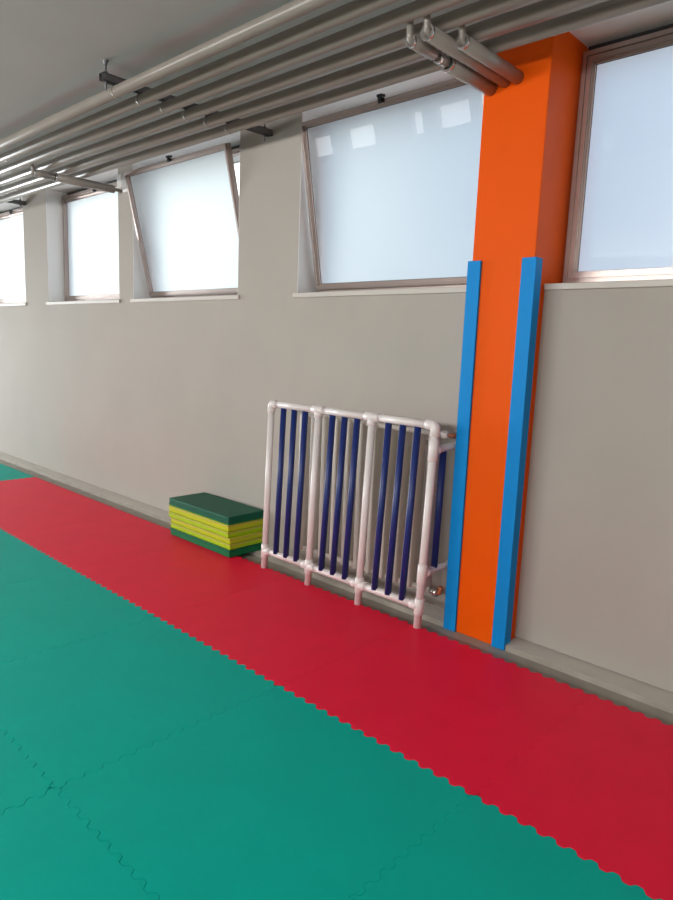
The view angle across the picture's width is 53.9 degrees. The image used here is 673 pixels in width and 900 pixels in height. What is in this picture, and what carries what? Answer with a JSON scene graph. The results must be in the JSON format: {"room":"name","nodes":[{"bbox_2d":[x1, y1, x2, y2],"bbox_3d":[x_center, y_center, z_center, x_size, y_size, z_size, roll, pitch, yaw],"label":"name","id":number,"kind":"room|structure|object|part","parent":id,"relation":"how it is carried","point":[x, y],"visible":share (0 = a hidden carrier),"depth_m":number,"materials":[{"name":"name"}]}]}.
{"room":"exercise studio","nodes":[
{"label":"exercise studio","id":0,"kind":"room"},
{"bbox_2d":[0,0,608,196],"bbox_3d":[-4.321,-2.321,3.387,17.000,0.200,8.030,11,12,42],"label":"ceiling","id":1,"kind":"structure","parent":0,"point":[53,52],"depth_m":3.43,"materials":[{"name":"paint"}]},
{"bbox_2d":[6,198,25,208],"bbox_3d":[-3.838,-2.655,6.829,0.041,0.178,1.224,11,12,42],"label":"hanger","id":2,"kind":"object","parent":1,"relation":"hanging from","point":[19,202],"visible":0.55,"depth_m":7.20,"materials":[{"name":"metal"}]},
{"bbox_2d":[0,0,533,186],"bbox_3d":[-2.411,-2.322,5.436,16.598,0.063,0.063,11,12,42],"label":"pipe","id":3,"kind":"object","parent":2,"relation":"hanging from","point":[475,11],"visible":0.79,"depth_m":3.37,"materials":[{"name":"metal"}]},
{"bbox_2d":[0,0,599,195],"bbox_3d":[-2.307,-2.335,5.545,16.598,0.063,0.063,11,12,42],"label":"pipe","id":4,"kind":"object","parent":2,"relation":"hanging from","point":[542,9],"visible":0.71,"depth_m":3.43,"materials":[{"name":"metal"}]},
{"bbox_2d":[99,59,272,141],"bbox_3d":[-0.869,-2.101,4.063,0.041,0.178,1.224,11,12,42],"label":"hanger","id":5,"kind":"object","parent":1,"relation":"hanging from","point":[105,77],"visible":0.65,"depth_m":3.89,"materials":[{"name":"metal"}]},
{"bbox_2d":[0,0,337,150],"bbox_3d":[-2.733,-2.281,5.098,16.598,0.063,0.063,11,12,42],"label":"pipe","id":6,"kind":"object","parent":5,"relation":"hanging from","point":[295,9],"visible":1,"depth_m":3.23,"materials":[{"name":"metal"}]},
{"bbox_2d":[0,0,400,163],"bbox_3d":[-2.628,-2.295,5.209,16.598,0.063,0.063,11,12,42],"label":"pipe","id":7,"kind":"object","parent":5,"relation":"hanging from","point":[355,9],"visible":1,"depth_m":3.26,"materials":[{"name":"metal"}]},
{"bbox_2d":[0,0,466,175],"bbox_3d":[-2.520,-2.308,5.322,16.598,0.063,0.063,11,12,42],"label":"pipe","id":8,"kind":"object","parent":5,"relation":"hanging from","point":[417,9],"visible":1,"depth_m":3.29,"materials":[{"name":"metal"}]},
{"bbox_2d":[0,0,670,203],"bbox_3d":[-2.195,-2.350,5.663,16.598,0.063,0.063,11,12,42],"label":"pipe","id":9,"kind":"object","parent":5,"relation":"hanging from","point":[610,9],"visible":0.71,"depth_m":3.43,"materials":[{"name":"metal"}]},
{"bbox_2d":[0,113,672,692],"bbox_3d":[-1.899,-1.058,6.238,17.000,2.996,0.310,11,12,42],"label":"wall","id":10,"kind":"structure","parent":0,"point":[150,403],"depth_m":4.28,"materials":[{"name":"paint"}]},
{"bbox_2d":[0,197,26,305],"bbox_3d":[-3.868,-2.345,8.087,1.552,1.187,0.528,11,12,42],"label":"window","id":11,"kind":"structure","parent":10,"relation":"in","point":[12,261],"depth_m":8.09,"materials":[{"name":"white glass"}]},
{"bbox_3d":[-3.959,-1.766,8.105,1.552,0.032,0.328,11,12,42],"label":"sill","id":12,"kind":"part","parent":11,"relation":"part of","materials":[{"name":"paint"}]},
{"bbox_2d":[30,164,121,192],"bbox_3d":[-2.183,-2.284,5.592,0.070,0.104,0.796,11,12,42],"label":"pipe","id":13,"kind":"object","parent":10,"relation":"attached to","point":[57,177],"visible":0.96,"depth_m":5.54,"materials":[{"name":"metal"}]},
{"bbox_2d":[46,168,120,304],"bbox_3d":[-2.348,-2.061,6.671,1.557,1.187,0.528,11,12,42],"label":"window","id":14,"kind":"structure","parent":10,"relation":"in","point":[82,222],"depth_m":6.83,"materials":[{"name":"white glass"}]},
{"bbox_3d":[-2.438,-1.482,6.689,1.557,0.032,0.328,11,12,42],"label":"sill","id":15,"kind":"part","parent":14,"relation":"part of","materials":[{"name":"paint"}]},
{"bbox_3d":[-2.380,-2.052,6.637,1.493,1.106,0.062,11,12,42],"label":"frame","id":16,"kind":"part","parent":14,"relation":"part of","materials":[{"name":"white glass"}]},
{"bbox_3d":[-2.388,-2.051,6.630,1.433,1.046,0.048,11,12,42],"label":"sash","id":17,"kind":"part","parent":14,"relation":"part of","materials":[{"name":"white glass"}]},
{"bbox_3d":[-2.381,-2.052,6.636,1.373,0.986,0.006,11,12,42],"label":"pane","id":18,"kind":"part","parent":14,"relation":"part of","materials":[{"name":"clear glass"}]},
{"bbox_2d":[117,174,127,192],"bbox_3d":[-1.866,-2.341,5.784,0.105,0.150,0.074,11,12,42],"label":"bracket","id":19,"kind":"object","parent":10,"relation":"attached to","point":[121,183],"visible":0.64,"depth_m":5.75,"materials":[{"name":"white metal"}]},
{"bbox_2d":[124,131,239,301],"bbox_3d":[-1.118,-1.819,5.449,1.545,1.187,0.641,11,12,42],"label":"window","id":20,"kind":"structure","parent":10,"relation":"in","point":[184,202],"depth_m":5.32,"materials":[{"name":"white glass"}]},
{"bbox_3d":[-1.171,-1.245,5.508,1.545,0.032,0.328,11,12,42],"label":"sill","id":21,"kind":"part","parent":20,"relation":"part of","materials":[{"name":"paint"}]},
{"bbox_3d":[-1.112,-1.815,5.456,1.481,1.106,0.062,11,12,42],"label":"frame","id":22,"kind":"part","parent":20,"relation":"part of","materials":[{"name":"brown metal"}]},
{"bbox_2d":[0,452,672,713],"bbox_3d":[-2.103,0.457,6.324,16.600,0.030,0.150,11,12,42],"label":"baseboard","id":23,"kind":"structure","parent":10,"relation":"attached to","point":[656,697],"depth_m":3.44,"materials":[{"name":"paint"}]},
{"bbox_2d":[298,413,455,596],"bbox_3d":[0.227,0.284,4.023,1.159,0.941,0.191,11,12,42],"label":"radiator","id":24,"kind":"object","parent":10,"relation":"attached to","point":[379,429],"visible":0.56,"depth_m":3.94,"materials":[{"name":"metal"}]},
{"bbox_2d":[293,70,483,297],"bbox_3d":[0.414,-1.538,4.053,1.464,1.187,0.594,11,12,42],"label":"window","id":25,"kind":"structure","parent":10,"relation":"in","point":[389,176],"depth_m":3.93,"materials":[{"name":"white glass"}]},
{"bbox_3d":[0.344,-0.963,4.096,1.460,0.032,0.328,11,12,42],"label":"sill","id":26,"kind":"part","parent":25,"relation":"part of","materials":[{"name":"paint"}]},
{"bbox_3d":[0.413,-1.531,4.035,1.426,1.106,0.062,11,12,42],"label":"frame","id":27,"kind":"part","parent":25,"relation":"part of","materials":[{"name":"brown metal"}]},
{"bbox_2d":[427,567,431,576],"bbox_3d":[0.489,0.665,3.601,0.053,0.053,0.038,11,12,42],"label":"socket","id":28,"kind":"object","parent":10,"relation":"attached to","point":[429,569],"depth_m":3.59,"materials":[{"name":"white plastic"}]},
{"bbox_2d":[544,0,672,289],"bbox_3d":[1.758,-1.294,2.845,1.490,1.187,0.528,11,12,42],"label":"window","id":29,"kind":"structure","parent":10,"relation":"in","point":[620,228],"depth_m":3.13,"materials":[{"name":"white glass"}]},
{"bbox_3d":[1.668,-0.715,2.862,1.486,0.032,0.328,11,12,42],"label":"sill","id":30,"kind":"part","parent":29,"relation":"part of","materials":[{"name":"paint"}]},
{"bbox_3d":[1.708,-1.286,2.813,1.392,1.046,0.048,11,12,42],"label":"sash","id":31,"kind":"part","parent":29,"relation":"part of","materials":[{"name":"white glass"}]},
{"bbox_3d":[1.715,-1.287,2.820,1.332,0.986,0.006,11,12,42],"label":"pane","id":32,"kind":"part","parent":29,"relation":"part of","materials":[{"name":"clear glass"}]},
{"bbox_2d":[0,459,672,724],"bbox_3d":[-4.530,0.854,3.798,17.000,0.150,7.780,11,12,42],"label":"floor","id":33,"kind":"structure","parent":0,"point":[666,718],"depth_m":3.60,"materials":[{"name":"concrete"}]},
{"bbox_2d":[0,528,11,536],"bbox_3d":[-3.137,0.634,4.953,1.018,0.030,1.018,11,12,42],"label":"floor mat","id":34,"kind":"object","parent":33,"relation":"on","point":[2,533],"visible":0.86,"depth_m":5.00,"materials":[{"name":"green plastic"}]},
{"bbox_2d":[0,463,33,480],"bbox_3d":[-3.905,0.277,7.018,1.018,0.030,1.000,11,12,42],"label":"floor mat","id":35,"kind":"object","parent":33,"relation":"on","point":[6,473],"visible":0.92,"depth_m":7.13,"materials":[{"name":"green plastic"}]},
{"bbox_2d":[0,724,54,815],"bbox_3d":[-1.650,1.127,2.206,1.018,0.030,1.018,11,12,42],"label":"floor mat","id":36,"kind":"object","parent":33,"relation":"on","point":[19,780],"visible":0.9,"depth_m":2.27,"materials":[{"name":"green plastic"}]},
{"bbox_2d":[0,536,71,586],"bbox_3d":[-2.412,0.769,4.277,1.018,0.030,1.018,11,12,42],"label":"floor mat","id":37,"kind":"object","parent":33,"relation":"on","point":[19,561],"visible":0.92,"depth_m":4.38,"materials":[{"name":"green plastic"}]},
{"bbox_2d":[0,477,76,504],"bbox_3d":[-3.180,0.412,6.343,1.018,0.030,1.000,11,12,42],"label":"floor mat","id":38,"kind":"object","parent":33,"relation":"on","point":[34,488],"visible":0.93,"depth_m":6.42,"materials":[{"name":"red plastic"}]},
{"bbox_2d":[0,494,130,535],"bbox_3d":[-2.455,0.547,5.667,1.018,0.030,1.000,11,12,42],"label":"floor mat","id":39,"kind":"object","parent":33,"relation":"on","point":[63,511],"visible":0.91,"depth_m":5.64,"materials":[{"name":"red plastic"}]},
{"bbox_2d":[0,570,154,663],"bbox_3d":[-1.687,0.905,3.602,1.018,0.030,1.018,11,12,42],"label":"floor mat","id":40,"kind":"object","parent":33,"relation":"on","point":[40,614],"visible":0.88,"depth_m":3.62,"materials":[{"name":"green plastic"}]},
{"bbox_2d":[0,788,159,899],"bbox_3d":[-0.925,1.263,1.531,1.018,0.030,1.018,11,12,42],"label":"floor mat","id":41,"kind":"object","parent":33,"relation":"on","point":[47,852],"visible":0.94,"depth_m":1.92,"materials":[{"name":"green plastic"}]},
{"bbox_2d":[14,515,191,569],"bbox_3d":[-1.731,0.683,4.992,1.018,0.030,1.000,11,12,42],"label":"floor mat","id":42,"kind":"object","parent":33,"relation":"on","point":[85,545],"visible":0.79,"depth_m":4.93,"materials":[{"name":"red plastic"}]},
{"bbox_2d":[0,617,277,787],"bbox_3d":[-0.962,1.040,2.927,1.018,0.030,1.018,11,12,42],"label":"floor mat","id":43,"kind":"object","parent":33,"relation":"on","point":[78,708],"visible":0.88,"depth_m":2.83,"materials":[{"name":"green plastic"}]},
{"bbox_2d":[76,543,288,616],"bbox_3d":[-1.006,0.818,4.316,1.018,0.030,1.000,11,12,42],"label":"floor mat","id":44,"kind":"object","parent":33,"relation":"on","point":[169,580],"visible":0.8,"depth_m":4.25,"materials":[{"name":"red plastic"}]},
{"bbox_2d":[170,528,261,557],"bbox_3d":[-0.908,0.668,5.020,0.759,0.055,0.341,11,12,42],"label":"pad","id":45,"kind":"object","parent":44,"relation":"on","point":[255,547],"visible":0.47,"depth_m":4.80,"materials":[{"name":"green plastic"}]},
{"bbox_2d":[170,522,261,549],"bbox_3d":[-0.905,0.618,5.012,0.758,0.043,0.338,11,12,42],"label":"pad","id":46,"kind":"object","parent":45,"relation":"on","point":[173,525],"visible":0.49,"depth_m":4.80,"materials":[{"name":"plastic"}]},
{"bbox_2d":[170,517,262,543],"bbox_3d":[-0.903,0.576,5.005,0.759,0.041,0.340,11,12,42],"label":"pad","id":47,"kind":"object","parent":46,"relation":"on","point":[257,534],"visible":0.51,"depth_m":4.78,"materials":[{"name":"yellow plastic"}]},
{"bbox_2d":[168,511,262,537],"bbox_3d":[-0.917,0.532,5.001,0.758,0.043,0.337,11,12,42],"label":"pad","id":48,"kind":"object","parent":47,"relation":"on","point":[215,530],"visible":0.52,"depth_m":4.79,"materials":[{"name":"plastic"}]},
{"bbox_2d":[168,505,262,531],"bbox_3d":[-0.915,0.486,4.994,0.758,0.049,0.338,11,12,42],"label":"pad","id":49,"kind":"object","parent":48,"relation":"on","point":[219,525],"visible":0.49,"depth_m":4.79,"materials":[{"name":"yellow plastic"}]},
{"bbox_2d":[169,492,263,524],"bbox_3d":[-0.909,0.433,4.981,0.758,0.059,0.337,11,12,42],"label":"pad","id":50,"kind":"object","parent":49,"relation":"on","point":[223,510],"visible":0.87,"depth_m":4.88,"materials":[{"name":"green plastic"}]},
{"bbox_2d":[261,400,455,628],"bbox_3d":[0.102,0.312,4.051,1.366,1.138,0.325,11,12,42],"label":"guard","id":51,"kind":"object","parent":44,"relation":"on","point":[423,571],"visible":0.96,"depth_m":3.85,"materials":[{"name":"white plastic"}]},
{"bbox_3d":[-0.457,0.246,4.408,0.072,1.113,0.043,-4,11,-37],"label":"post","id":52,"kind":"part","parent":51,"relation":"part of","materials":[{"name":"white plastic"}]},
{"bbox_3d":[-0.328,0.704,4.325,0.365,0.043,0.043,11,12,42],"label":"rail","id":53,"kind":"part","parent":51,"relation":"part of","materials":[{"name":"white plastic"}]},
{"bbox_3d":[-0.266,-0.274,4.183,0.374,0.043,0.043,11,12,42],"label":"rail","id":54,"kind":"part","parent":51,"relation":"part of","materials":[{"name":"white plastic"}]},
{"bbox_3d":[-0.145,0.304,4.118,0.076,1.113,0.043,-1,9,-18],"label":"post","id":55,"kind":"part","parent":51,"relation":"part of","materials":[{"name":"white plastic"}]},
{"bbox_3d":[-0.020,0.762,4.038,0.366,0.043,0.043,11,12,42],"label":"rail","id":56,"kind":"part","parent":51,"relation":"part of","materials":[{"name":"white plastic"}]},
{"bbox_3d":[0.048,-0.215,3.891,0.370,0.043,0.043,11,12,42],"label":"rail","id":57,"kind":"part","parent":51,"relation":"part of","materials":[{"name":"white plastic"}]},
{"bbox_3d":[0.165,0.362,3.829,0.078,1.113,0.043,0,9,-12],"label":"post","id":58,"kind":"part","parent":51,"relation":"part of","materials":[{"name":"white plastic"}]},
{"bbox_3d":[0.292,0.820,3.747,0.374,0.043,0.043,11,12,42],"label":"rail","id":59,"kind":"part","parent":51,"relation":"part of","materials":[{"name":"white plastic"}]},
{"bbox_3d":[0.361,-0.157,3.599,0.374,0.043,0.043,11,12,42],"label":"rail","id":60,"kind":"part","parent":51,"relation":"part of","materials":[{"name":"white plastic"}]},
{"bbox_3d":[0.479,0.421,3.536,0.078,1.113,0.043,0,9,-12],"label":"post","id":61,"kind":"part","parent":51,"relation":"part of","materials":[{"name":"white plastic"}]},
{"bbox_3d":[0.568,0.651,3.671,0.294,0.051,0.049,-6,12,-41],"label":"wall arm","id":62,"kind":"part","parent":51,"relation":"part of","materials":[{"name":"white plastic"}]},
{"bbox_3d":[0.610,-0.016,3.563,0.277,0.051,0.048,-6,12,-41],"label":"wall arm","id":63,"kind":"part","parent":51,"relation":"part of","materials":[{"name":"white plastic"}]},
{"bbox_2d":[59,686,470,899],"bbox_3d":[-0.237,1.175,2.251,1.018,0.030,1.018,11,12,42],"label":"floor mat","id":64,"kind":"object","parent":33,"relation":"on","point":[271,796],"visible":0.93,"depth_m":2.18,"materials":[{"name":"green plastic"}]},
{"bbox_2d":[160,577,411,685],"bbox_3d":[-0.281,0.954,3.641,1.018,0.030,1.000,11,12,42],"label":"floor mat","id":65,"kind":"object","parent":33,"relation":"on","point":[282,630],"visible":0.87,"depth_m":3.57,"materials":[{"name":"red plastic"}]},
{"bbox_2d":[281,625,588,794],"bbox_3d":[0.444,1.089,2.966,1.018,0.030,1.000,11,12,42],"label":"floor mat","id":66,"kind":"object","parent":33,"relation":"on","point":[463,713],"visible":0.86,"depth_m":2.88,"materials":[{"name":"red plastic"}]},
{"bbox_2d":[348,795,662,899],"bbox_3d":[0.487,1.311,1.576,1.018,0.030,1.018,11,12,42],"label":"floor mat","id":67,"kind":"object","parent":33,"relation":"on","point":[481,852],"visible":0.99,"depth_m":1.95,"materials":[{"name":"green plastic"}]},
{"bbox_2d":[475,694,672,899],"bbox_3d":[1.169,1.224,2.290,1.018,0.030,1.000,11,12,42],"label":"floor mat","id":68,"kind":"object","parent":33,"relation":"on","point":[599,784],"visible":0.91,"depth_m":2.31,"materials":[{"name":"red plastic"}]},
{"bbox_2d":[456,32,587,643],"bbox_3d":[0.958,-0.496,3.506,0.346,3.030,0.455,11,12,42],"label":"pillar","id":69,"kind":"structure","parent":0,"point":[528,134],"depth_m":3.27,"materials":[{"name":"orange paint"}]},
{"bbox_2d":[405,21,497,95],"bbox_3d":[0.524,-1.756,2.985,0.074,0.116,0.672,11,12,42],"label":"pipe","id":70,"kind":"object","parent":69,"relation":"attached to","point":[448,64],"visible":0.9,"depth_m":2.96,"materials":[{"name":"metal"}]},
{"bbox_2d":[443,260,481,631],"bbox_3d":[0.683,0.016,3.538,0.076,1.984,0.066,11,12,42],"label":"guard","id":71,"kind":"object","parent":69,"relation":"attached to","point":[474,269],"visible":1,"depth_m":3.50,"materials":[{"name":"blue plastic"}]},
{"bbox_2d":[420,15,510,87],"bbox_3d":[0.584,-1.759,2.929,0.064,0.102,0.669,11,12,42],"label":"pipe","id":72,"kind":"object","parent":69,"relation":"attached to","point":[431,34],"visible":0.82,"depth_m":2.81,"materials":[{"name":"metal"}]},
{"bbox_2d":[455,25,523,84],"bbox_3d":[0.685,-1.758,2.943,0.063,0.103,0.510,11,12,42],"label":"pipe","id":73,"kind":"object","parent":69,"relation":"attached to","point":[464,42],"visible":0.98,"depth_m":2.90,"materials":[{"name":"metal"}]},
{"bbox_2d":[491,257,542,649],"bbox_3d":[0.903,0.057,3.333,0.076,1.984,0.066,11,12,42],"label":"guard","id":74,"kind":"object","parent":69,"relation":"attached to","point":[531,268],"visible":0.86,"depth_m":3.30,"materials":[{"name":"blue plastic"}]}
]}

